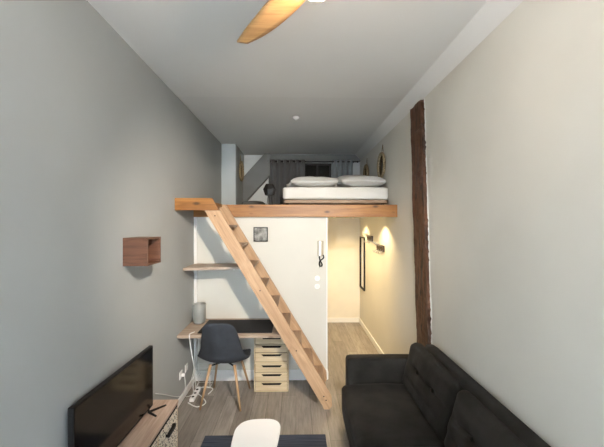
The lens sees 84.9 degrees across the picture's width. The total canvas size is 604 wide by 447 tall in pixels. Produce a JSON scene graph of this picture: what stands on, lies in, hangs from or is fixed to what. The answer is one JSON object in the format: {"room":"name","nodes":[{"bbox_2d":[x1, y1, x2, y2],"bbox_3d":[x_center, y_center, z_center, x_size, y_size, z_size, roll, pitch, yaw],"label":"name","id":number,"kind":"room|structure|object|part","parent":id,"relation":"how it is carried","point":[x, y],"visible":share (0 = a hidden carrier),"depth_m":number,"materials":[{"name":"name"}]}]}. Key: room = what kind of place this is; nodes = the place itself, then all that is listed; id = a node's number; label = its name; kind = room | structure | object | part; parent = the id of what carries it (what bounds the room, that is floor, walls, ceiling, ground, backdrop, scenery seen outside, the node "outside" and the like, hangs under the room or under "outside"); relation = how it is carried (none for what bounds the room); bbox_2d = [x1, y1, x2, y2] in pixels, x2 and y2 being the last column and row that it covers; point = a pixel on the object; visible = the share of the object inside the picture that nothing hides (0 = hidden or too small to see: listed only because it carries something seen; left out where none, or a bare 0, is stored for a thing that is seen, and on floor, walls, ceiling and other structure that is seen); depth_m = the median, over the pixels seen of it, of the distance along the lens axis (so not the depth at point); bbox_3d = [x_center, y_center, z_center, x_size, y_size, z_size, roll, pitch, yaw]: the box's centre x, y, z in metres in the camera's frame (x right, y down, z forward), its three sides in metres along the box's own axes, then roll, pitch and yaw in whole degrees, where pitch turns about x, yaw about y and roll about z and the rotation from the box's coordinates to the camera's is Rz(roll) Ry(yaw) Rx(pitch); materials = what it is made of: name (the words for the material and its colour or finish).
{"room":"studio apartment","nodes":[
{"label":"studio apartment","id":0,"kind":"room"},
{"bbox_2d":[0,0,220,446],"bbox_3d":[-1.366,0.253,2.526,0.120,3.395,8.100,0,0,-1],"label":"wall","id":1,"kind":"structure","parent":0,"point":[97,151],"depth_m":1.93,"materials":[{"name":"white paint"}]},
{"bbox_2d":[123,237,160,265],"bbox_3d":[-1.215,0.207,2.518,0.178,0.205,0.240,0,0,-1],"label":"box shelf","id":2,"kind":"object","parent":1,"relation":"attached to","point":[137,251],"visible":1,"depth_m":2.40,"materials":[{"name":"brown wood"}]},
{"bbox_2d":[155,338,195,396],"bbox_3d":[-1.304,1.558,3.473,0.027,0.656,1.096,0,0,1],"label":"cable","id":3,"kind":"object","parent":1,"relation":"attached to","point":[195,338],"visible":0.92,"depth_m":3.87,"materials":[{"name":"white plastic"}]},
{"bbox_2d":[178,375,194,406],"bbox_3d":[-1.277,1.913,1.337,0.015,0.075,5.520,0,0,-1],"label":"baseboard","id":4,"kind":"structure","parent":1,"relation":"attached to","point":[182,397],"depth_m":3.72,"materials":[{"name":"white paint"}]},
{"bbox_2d":[221,144,236,204],"bbox_3d":[-1.243,-0.792,5.653,0.240,1.125,0.150,0,0,-1],"label":"wall","id":5,"kind":"structure","parent":0,"point":[228,151],"depth_m":5.58,"materials":[{"name":"white paint"}]},
{"bbox_2d":[237,146,243,204],"bbox_3d":[-1.251,-0.792,6.103,0.240,1.125,0.750,0,0,-1],"label":"wall","id":6,"kind":"structure","parent":0,"point":[239,183],"depth_m":5.96,"materials":[{"name":"white paint"}]},
{"bbox_2d":[239,155,243,180],"bbox_3d":[-1.103,-1.006,6.001,0.047,0.484,0.372,0,0,-1],"label":"round mirror","id":7,"kind":"object","parent":6,"relation":"attached to","point":[241,166],"visible":1,"depth_m":6.01,"materials":[{"name":"wicker"}]},
{"bbox_2d":[197,217,325,369],"bbox_3d":[-0.510,0.920,4.151,1.650,2.060,0.080,0,0,-1],"label":"wall partition","id":8,"kind":"structure","parent":0,"point":[289,256],"depth_m":4.11,"materials":[{"name":"white paint"}]},
{"bbox_2d":[194,217,196,370],"bbox_3d":[-1.317,0.870,4.082,0.035,1.900,0.030,0,0,-1],"label":"trim","id":9,"kind":"structure","parent":8,"relation":"attached to","point":[195,218],"depth_m":4.07,"materials":[{"name":"white paint"}]},
{"bbox_2d":[183,263,239,270],"bbox_3d":[-0.960,0.527,3.888,0.737,0.065,0.428,0,0,-1],"label":"wall shelf","id":10,"kind":"object","parent":8,"relation":"attached to","point":[199,266],"visible":0.84,"depth_m":3.80,"materials":[{"name":"brown wood"}]},
{"bbox_2d":[177,318,280,338],"bbox_3d":[-0.758,1.565,3.796,1.138,0.770,0.618,0,0,-1],"label":"desk","id":11,"kind":"object","parent":8,"relation":"attached to","point":[191,327],"visible":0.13,"depth_m":3.54,"materials":[{"name":"brown wood"}]},
{"bbox_2d":[189,331,194,393],"bbox_3d":[-1.186,1.530,3.572,0.057,0.727,0.223,0,0,-14],"label":"charging cable","id":12,"kind":"object","parent":11,"relation":"hanging from","point":[194,331],"visible":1,"depth_m":3.49,"materials":[{"name":"white plastic"}]},
{"bbox_2d":[193,302,205,324],"bbox_3d":[-1.216,1.063,3.909,0.148,0.232,0.148,0,0,-1],"label":"table lamp","id":13,"kind":"object","parent":11,"relation":"on","point":[199,308],"visible":1,"depth_m":3.85,"materials":[{"name":"silver metal"}]},
{"bbox_2d":[198,320,272,332],"bbox_3d":[-0.729,1.177,3.787,0.800,0.006,0.480,0,0,-1],"label":"desk pad","id":14,"kind":"object","parent":11,"relation":"on","point":[241,326],"visible":0.71,"depth_m":3.80,"materials":[{"name":"black leather"}]},
{"bbox_2d":[253,227,267,241],"bbox_3d":[-0.513,0.135,4.098,0.177,0.180,0.024,0,0,-1],"label":"wall picture","id":15,"kind":"object","parent":8,"relation":"attached to","point":[260,234],"visible":1,"depth_m":4.09,"materials":[{"name":"black"}]},
{"bbox_2d":[196,369,326,380],"bbox_3d":[-0.510,1.885,4.104,1.650,0.130,0.015,0,0,-1],"label":"baseboard","id":16,"kind":"structure","parent":8,"relation":"attached to","point":[294,374],"depth_m":4.09,"materials":[{"name":"white paint"}]},
{"bbox_2d":[317,241,323,266],"bbox_3d":[0.236,0.377,4.101,0.085,0.324,0.047,0,0,-1],"label":"intercom","id":17,"kind":"object","parent":8,"relation":"attached to","point":[320,244],"visible":1,"depth_m":4.10,"materials":[{"name":"beige plastic"}]},
{"bbox_3d":[0.243,0.463,4.092,0.072,0.153,0.022,0,0,-1],"label":"cord","id":18,"kind":"part","parent":17,"relation":"part of","materials":[{"name":"black plastic"}]},
{"bbox_2d":[326,217,327,379],"bbox_3d":[0.311,0.935,4.134,0.016,2.030,0.024,0,0,-1],"label":"trim","id":19,"kind":"structure","parent":8,"relation":"attached to","point":[326,217],"depth_m":4.12,"materials":[{"name":"white paint"}]},
{"bbox_2d":[178,322,378,446],"bbox_3d":[-0.046,2.000,2.550,2.720,0.100,8.100,0,0,-1],"label":"floor","id":20,"kind":"structure","parent":0,"point":[298,411],"depth_m":3.52,"materials":[{"name":"laminate"}]},
{"bbox_2d":[118,399,178,446],"bbox_3d":[-1.157,1.738,2.244,0.253,0.425,1.230,0,0,-1],"label":"tv cabinet","id":21,"kind":"object","parent":20,"relation":"on","point":[161,430],"visible":0.95,"depth_m":2.56,"materials":[{"name":"brown wood"}]},
{"bbox_2d":[68,345,165,446],"bbox_3d":[-1.199,1.260,2.272,0.115,0.531,0.989,0,0,1],"label":"television","id":22,"kind":"object","parent":21,"relation":"on","point":[104,416],"visible":1,"depth_m":2.18,"materials":[{"name":"black plastic"}]},
{"bbox_3d":[-1.080,1.742,2.656,0.018,0.325,0.386,0,0,-1],"label":"door","id":23,"kind":"part","parent":21,"relation":"part of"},
{"bbox_3d":[-1.055,1.665,2.658,0.036,0.038,0.170,0,0,-1],"label":"handle","id":24,"kind":"part","parent":21,"relation":"part of","materials":[{"name":"black metal"}]},
{"bbox_2d":[189,387,200,401],"bbox_3d":[-1.208,1.931,3.739,0.050,0.035,0.280,0,0,-1],"label":"power strip","id":25,"kind":"object","parent":20,"relation":"on","point":[197,390],"visible":0.97,"depth_m":3.69,"materials":[{"name":"white plastic"}]},
{"bbox_2d":[188,386,212,406],"bbox_3d":[-1.145,1.944,3.716,0.215,0.010,0.442,0,0,-1],"label":"cable","id":26,"kind":"object","parent":20,"relation":"on","point":[203,386],"visible":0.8,"depth_m":3.62,"materials":[{"name":"white plastic"}]},
{"bbox_2d":[195,361,212,387],"bbox_3d":[-1.177,1.815,3.974,0.178,0.270,0.137,0,0,-1],"label":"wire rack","id":27,"kind":"object","parent":20,"relation":"on","point":[198,361],"visible":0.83,"depth_m":4.03,"materials":[{"name":"white metal"}]},
{"bbox_2d":[197,323,250,410],"bbox_3d":[-0.844,1.485,3.644,0.565,0.937,0.558,0,0,3],"label":"desk chair","id":28,"kind":"object","parent":20,"relation":"on","point":[220,342],"visible":1,"depth_m":3.43,"materials":[{"name":"plastic"}]},
{"bbox_3d":[-1.023,1.729,3.495,0.144,0.447,0.031,0,0,-41],"label":"leg","id":29,"kind":"part","parent":28,"relation":"part of","materials":[{"name":"brown wood"}]},
{"bbox_3d":[-1.006,1.729,3.853,0.032,0.448,0.175,0,0,-34],"label":"leg","id":30,"kind":"part","parent":28,"relation":"part of","materials":[{"name":"brown wood"}]},
{"bbox_3d":[-0.681,1.729,3.477,0.031,0.447,0.144,0,0,-43],"label":"leg","id":31,"kind":"part","parent":28,"relation":"part of","materials":[{"name":"brown wood"}]},
{"bbox_3d":[-0.660,1.729,3.835,0.032,0.448,0.175,0,0,39],"label":"leg","id":32,"kind":"part","parent":28,"relation":"part of","materials":[{"name":"brown wood"}]},
{"bbox_2d":[201,434,326,446],"bbox_3d":[-0.320,1.942,2.185,1.100,0.013,1.680,0,0,-1],"label":"rug","id":33,"kind":"object","parent":20,"relation":"on","point":[306,440],"visible":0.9,"depth_m":2.93,"materials":[{"name":"grey fabric"}]},
{"bbox_2d":[231,419,279,446],"bbox_3d":[-0.332,1.742,2.365,0.342,0.388,0.511,0,0,-1],"label":"side table","id":34,"kind":"object","parent":33,"relation":"on","point":[255,432],"visible":1,"depth_m":2.42,"materials":[{"name":"white plastic"}]},
{"bbox_2d":[205,205,331,409],"bbox_3d":[-0.382,0.860,3.752,1.384,2.180,0.625,0,0,-1],"label":"staircase","id":35,"kind":"structure","parent":20,"relation":"on","point":[222,219],"depth_m":3.45,"materials":[{"name":"brown wood"}]},
{"bbox_2d":[254,361,288,391],"bbox_3d":[-0.359,1.782,3.954,0.399,0.335,0.260,0,0,-1],"label":"drawer unit","id":36,"kind":"object","parent":20,"relation":"on","point":[268,377],"visible":0.86,"depth_m":3.83,"materials":[{"name":"brown wood"}]},
{"bbox_3d":[-0.359,1.679,3.942,0.367,0.095,0.224,0,0,-1],"label":"drawer","id":37,"kind":"part","parent":36,"relation":"part of","materials":[{"name":"brown wood"}]},
{"bbox_3d":[-0.359,1.782,3.942,0.367,0.095,0.224,0,0,-1],"label":"drawer","id":38,"kind":"part","parent":36,"relation":"part of","materials":[{"name":"brown wood"}]},
{"bbox_3d":[-0.359,1.885,3.942,0.367,0.095,0.224,0,0,-1],"label":"drawer","id":39,"kind":"part","parent":36,"relation":"part of","materials":[{"name":"brown wood"}]},
{"bbox_3d":[-0.352,1.657,3.829,0.235,0.022,0.005,0,0,-1],"label":"handle","id":40,"kind":"part","parent":36,"relation":"part of","materials":[{"name":"black"}]},
{"bbox_3d":[-0.352,1.863,3.829,0.235,0.022,0.005,0,0,-1],"label":"handle","id":41,"kind":"part","parent":36,"relation":"part of","materials":[{"name":"black metal"}]},
{"bbox_3d":[-0.352,1.760,3.829,0.235,0.022,0.005,0,0,-1],"label":"handle","id":42,"kind":"part","parent":36,"relation":"part of","materials":[{"name":"black metal"}]},
{"bbox_2d":[254,338,288,362],"bbox_3d":[-0.359,1.452,3.954,0.399,0.324,0.260,0,0,-1],"label":"drawer unit","id":43,"kind":"object","parent":20,"relation":"on","point":[266,350],"visible":0.59,"depth_m":3.83,"materials":[{"name":"brown wood"}]},
{"bbox_3d":[-0.359,1.352,3.942,0.367,0.091,0.224,0,0,-1],"label":"drawer","id":44,"kind":"part","parent":43,"relation":"part of","materials":[{"name":"brown wood"}]},
{"bbox_3d":[-0.359,1.451,3.942,0.367,0.091,0.224,0,0,-1],"label":"drawer","id":45,"kind":"part","parent":43,"relation":"part of","materials":[{"name":"brown wood"}]},
{"bbox_3d":[-0.359,1.550,3.942,0.367,0.091,0.224,0,0,-1],"label":"drawer","id":46,"kind":"part","parent":43,"relation":"part of","materials":[{"name":"brown wood"}]},
{"bbox_3d":[-0.352,1.430,3.829,0.235,0.022,0.005,0,0,-1],"label":"handle","id":47,"kind":"part","parent":43,"relation":"part of","materials":[{"name":"black"}]},
{"bbox_3d":[-0.352,1.530,3.829,0.235,0.022,0.005,0,0,-1],"label":"handle","id":48,"kind":"part","parent":43,"relation":"part of","materials":[{"name":"black"}]},
{"bbox_2d":[342,343,550,446],"bbox_3d":[0.794,1.512,2.250,0.830,0.875,2.051,0,0,-1],"label":"sofa","id":49,"kind":"object","parent":20,"relation":"on","point":[421,397],"visible":1,"depth_m":2.44,"materials":[{"name":"grey fabric"}]},
{"bbox_3d":[0.759,1.750,2.249,0.720,0.200,2.020,0,0,-1],"label":"frame","id":50,"kind":"part","parent":49,"relation":"part of","materials":[{"name":"grey fabric"}]},
{"bbox_3d":[0.757,1.565,3.201,0.660,0.568,0.147,0,0,-1],"label":"arm","id":51,"kind":"part","parent":49,"relation":"part of","materials":[{"name":"grey fabric"}]},
{"bbox_2d":[342,383,444,446],"bbox_3d":[0.686,1.570,2.690,0.631,0.165,0.881,0,0,-1],"label":"seat cushion","id":52,"kind":"object","parent":49,"relation":"on","point":[378,414],"depth_m":2.54,"materials":[{"name":"grey fabric"}]},
{"bbox_2d":[402,343,462,441],"bbox_3d":[1.045,1.322,2.697,0.226,0.431,0.879,0,0,-1],"label":"cushion","id":53,"kind":"object","parent":49,"relation":"on","point":[430,385],"depth_m":2.54,"materials":[{"name":"grey fabric"}]},
{"bbox_2d":[444,390,526,446],"bbox_3d":[1.062,1.322,1.812,0.224,0.431,0.879,0,0,-1],"label":"cushion","id":54,"kind":"object","parent":49,"relation":"on","point":[471,421],"depth_m":1.97,"materials":[{"name":"grey fabric"}]},
{"bbox_3d":[1.162,1.410,2.106,0.100,0.670,1.740,0,0,-1],"label":"frame","id":55,"kind":"part","parent":49,"relation":"part of","materials":[{"name":"grey fabric"}]},
{"bbox_2d":[87,0,487,154],"bbox_3d":[-0.046,-1.395,2.550,2.520,0.100,7.900,0,0,-1],"label":"ceiling","id":56,"kind":"structure","parent":0,"point":[326,48],"depth_m":2.72,"materials":[{"name":"paint"}]},
{"bbox_2d":[237,0,323,43],"bbox_3d":[0.184,-1.149,1.334,1.095,0.389,1.164,0,0,-1],"label":"ceiling fan","id":57,"kind":"object","parent":56,"relation":"hanging from","point":[273,13],"visible":1,"depth_m":1.67,"materials":[{"name":"brown wood"}]},
{"bbox_2d":[244,155,359,317],"bbox_3d":[-0.119,0.253,6.549,2.520,3.395,0.100,0,0,-1],"label":"wall","id":58,"kind":"structure","parent":0,"point":[343,233],"depth_m":6.52,"materials":[{"name":"paint"}]},
{"bbox_2d":[243,154,269,201],"bbox_3d":[-0.876,-0.851,6.405,0.520,0.981,0.160,0,0,-1],"label":"trim","id":59,"kind":"structure","parent":58,"relation":"attached to","point":[259,173],"depth_m":6.33,"materials":[{"name":"grey paint"}]},
{"bbox_2d":[270,161,358,162],"bbox_3d":[0.198,-1.200,6.424,1.804,0.034,0.118,0,0,-3],"label":"curtain rod","id":60,"kind":"object","parent":58,"relation":"attached to","point":[270,161],"visible":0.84,"depth_m":6.40,"materials":[{"name":"black metal"}]},
{"bbox_2d":[269,159,304,204],"bbox_3d":[-0.294,-0.738,6.394,0.703,0.995,0.068,0,0,-1],"label":"window curtain","id":61,"kind":"object","parent":60,"relation":"hanging from","point":[281,173],"visible":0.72,"depth_m":6.39,"materials":[{"name":"grey fabric"}]},
{"bbox_2d":[332,160,352,177],"bbox_3d":[0.780,-0.907,6.414,0.414,0.655,0.068,0,0,-1],"label":"window curtain","id":62,"kind":"object","parent":60,"relation":"hanging from","point":[340,168],"visible":0.6,"depth_m":6.41,"materials":[{"name":"grey fabric"}]},
{"bbox_2d":[270,154,359,161],"bbox_3d":[0.262,-1.285,6.471,1.759,0.140,0.070,0,0,-1],"label":"trim","id":63,"kind":"structure","parent":58,"relation":"attached to","point":[307,157],"depth_m":6.43,"materials":[{"name":"grey paint"}]},
{"bbox_2d":[305,163,330,177],"bbox_3d":[0.306,-0.870,6.547,0.550,0.640,0.044,0,0,-1],"label":"window","id":64,"kind":"structure","parent":58,"relation":"in","point":[311,169],"depth_m":6.54,"materials":[{"name":"black glass"}]},
{"bbox_2d":[328,318,358,322],"bbox_3d":[0.707,1.905,6.505,0.870,0.090,0.018,0,0,-1],"label":"baseboard","id":65,"kind":"structure","parent":58,"relation":"attached to","point":[330,320],"depth_m":6.50,"materials":[{"name":"white paint"}]},
{"bbox_2d":[328,217,364,217],"bbox_3d":[-0.096,-0.170,5.309,2.520,0.120,2.380,0,0,-1],"label":"floor","id":66,"kind":"structure","parent":0,"point":[328,217],"depth_m":6.05,"materials":[{"name":"brown wood"}]},
{"bbox_2d":[242,201,265,204],"bbox_3d":[-0.754,-0.285,5.187,0.340,0.139,0.340,0,0,-1],"label":"floor cushion","id":67,"kind":"object","parent":66,"relation":"on","point":[244,202],"visible":0.44,"depth_m":5.02,"materials":[{"name":"grey fabric"}]},
{"bbox_2d":[263,184,275,204],"bbox_3d":[-0.422,-0.374,4.323,0.167,0.289,0.172,0,0,-1],"label":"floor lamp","id":68,"kind":"object","parent":66,"relation":"on","point":[269,189],"visible":0.83,"depth_m":4.27,"materials":[{"name":"black metal"}]},
{"bbox_3d":[-0.422,-0.442,4.323,0.167,0.153,0.172,0,0,-1],"label":"lamp shade","id":69,"kind":"part","parent":68,"relation":"part of","materials":[{"name":"black metal"}]},
{"bbox_2d":[193,205,396,216],"bbox_3d":[-0.074,-0.157,4.095,2.518,0.153,0.048,0,0,-1],"label":"beam","id":70,"kind":"structure","parent":66,"relation":"attached to","point":[236,210],"depth_m":4.07,"materials":[{"name":"brown wood"}]},
{"bbox_2d":[175,198,222,209],"bbox_3d":[-1.098,-0.201,3.739,0.458,0.128,0.623,0,0,-1],"label":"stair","id":71,"kind":"structure","parent":70,"relation":"attached to","point":[180,203],"depth_m":3.43,"materials":[{"name":"brown wood"}]},
{"bbox_2d":[283,200,387,204],"bbox_3d":[0.435,-0.273,5.359,1.405,0.085,1.900,0,0,-1],"label":"frame","id":72,"kind":"object","parent":66,"relation":"on","point":[286,202],"visible":0.49,"depth_m":4.42,"materials":[{"name":"brown wood"}]},
{"bbox_2d":[283,187,387,199],"bbox_3d":[0.438,-0.409,5.359,1.444,0.192,1.902,0,0,-1],"label":"mattress","id":73,"kind":"object","parent":72,"relation":"on","point":[289,193],"visible":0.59,"depth_m":4.42,"materials":[{"name":"white fabric"}]},
{"bbox_2d":[286,178,339,186],"bbox_3d":[0.180,-0.611,5.504,0.860,0.236,0.950,0,0,-1],"label":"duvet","id":74,"kind":"object","parent":73,"relation":"on","point":[289,184],"visible":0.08,"depth_m":5.04,"materials":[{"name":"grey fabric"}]},
{"bbox_2d":[291,176,337,186],"bbox_3d":[0.169,-0.584,4.724,0.660,0.175,0.421,0,0,-1],"label":"pillow","id":75,"kind":"object","parent":73,"relation":"on","point":[308,181],"visible":0.89,"depth_m":4.53,"materials":[{"name":"grey fabric"}]},
{"bbox_2d":[337,175,365,186],"bbox_3d":[0.836,-0.649,5.176,0.600,0.246,0.419,0,0,-1],"label":"pillow","id":76,"kind":"object","parent":73,"relation":"on","point":[343,176],"visible":0.1,"depth_m":5.11,"materials":[{"name":"grey fabric"}]},
{"bbox_2d":[338,176,385,186],"bbox_3d":[0.845,-0.590,4.716,0.626,0.185,0.431,0,0,-1],"label":"pillow","id":77,"kind":"object","parent":73,"relation":"on","point":[350,181],"visible":0.91,"depth_m":4.53,"materials":[{"name":"grey fabric"}]},
{"bbox_2d":[360,0,603,446],"bbox_3d":[1.274,0.253,2.574,0.120,3.395,8.100,0,0,-1],"label":"wall","id":78,"kind":"structure","parent":0,"point":[515,130],"depth_m":1.89,"materials":[{"name":"white paint"}]},
{"bbox_2d":[360,236,364,290],"bbox_3d":[1.133,0.740,6.202,0.027,0.980,0.400,0,0,-1],"label":"wall mirror","id":79,"kind":"object","parent":78,"relation":"attached to","point":[362,243],"visible":1,"depth_m":6.20,"materials":[{"name":"black mirror"}]},
{"bbox_2d":[361,238,363,288],"bbox_3d":[1.140,0.740,6.202,0.008,0.940,0.360,0,0,-1],"label":"mirror glass","id":80,"kind":"object","parent":79,"relation":"attached to","point":[362,242],"depth_m":6.19,"materials":[{"name":"white"}]},
{"bbox_2d":[363,161,368,175],"bbox_3d":[1.128,-0.926,5.821,0.047,0.464,0.352,0,0,-1],"label":"round mirror","id":81,"kind":"object","parent":78,"relation":"attached to","point":[365,169],"visible":0.58,"depth_m":5.77,"materials":[{"name":"wicker"}]},
{"bbox_2d":[363,233,372,243],"bbox_3d":[1.107,0.246,5.581,0.102,0.167,0.400,0,0,-1],"label":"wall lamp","id":82,"kind":"object","parent":78,"relation":"attached to","point":[369,238],"visible":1,"depth_m":5.53,"materials":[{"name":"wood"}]},
{"bbox_2d":[359,318,383,353],"bbox_3d":[1.154,1.905,5.332,0.018,0.090,2.380,0,0,-1],"label":"baseboard","id":83,"kind":"structure","parent":78,"relation":"attached to","point":[369,335],"depth_m":5.43,"materials":[{"name":"white paint"}]},
{"bbox_2d":[373,242,384,253],"bbox_3d":[1.120,0.356,4.881,0.102,0.167,0.400,0,0,-1],"label":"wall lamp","id":84,"kind":"object","parent":78,"relation":"attached to","point":[379,247],"visible":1,"depth_m":4.83,"materials":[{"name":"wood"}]},
{"bbox_2d":[377,144,385,177],"bbox_3d":[1.147,-0.896,4.772,0.047,0.494,0.382,0,0,-1],"label":"round mirror","id":85,"kind":"object","parent":78,"relation":"attached to","point":[381,162],"visible":0.94,"depth_m":4.80,"materials":[{"name":"wicker"}]},
{"bbox_2d":[379,156,382,174],"bbox_3d":[1.163,-0.840,4.772,0.008,0.320,0.320,0,0,-1],"label":"mirror glass","id":86,"kind":"object","parent":85,"relation":"attached to","point":[380,157],"depth_m":4.83,"materials":[{"name":"black"}]},
{"bbox_2d":[410,100,431,346],"bbox_3d":[1.176,0.365,3.262,0.048,3.170,0.544,0,0,-1],"label":"timber post","id":87,"kind":"object","parent":78,"relation":"attached to","point":[418,143],"visible":0.73,"depth_m":3.24,"materials":[{"name":"brown wood"}]},
{"bbox_2d":[424,98,432,343],"bbox_3d":[1.197,0.361,3.262,0.006,3.177,0.562,0,0,-1],"label":"trim","id":88,"kind":"structure","parent":78,"relation":"attached to","point":[424,98],"depth_m":3.13,"materials":[{"name":"white paint"}]},
{"bbox_2d":[355,0,523,159],"bbox_3d":[1.161,-1.290,2.571,0.105,0.110,7.900,0,0,-1],"label":"trim","id":89,"kind":"structure","parent":78,"relation":"attached to","point":[492,13],"depth_m":2.58,"materials":[{"name":"paint"}]}
]}

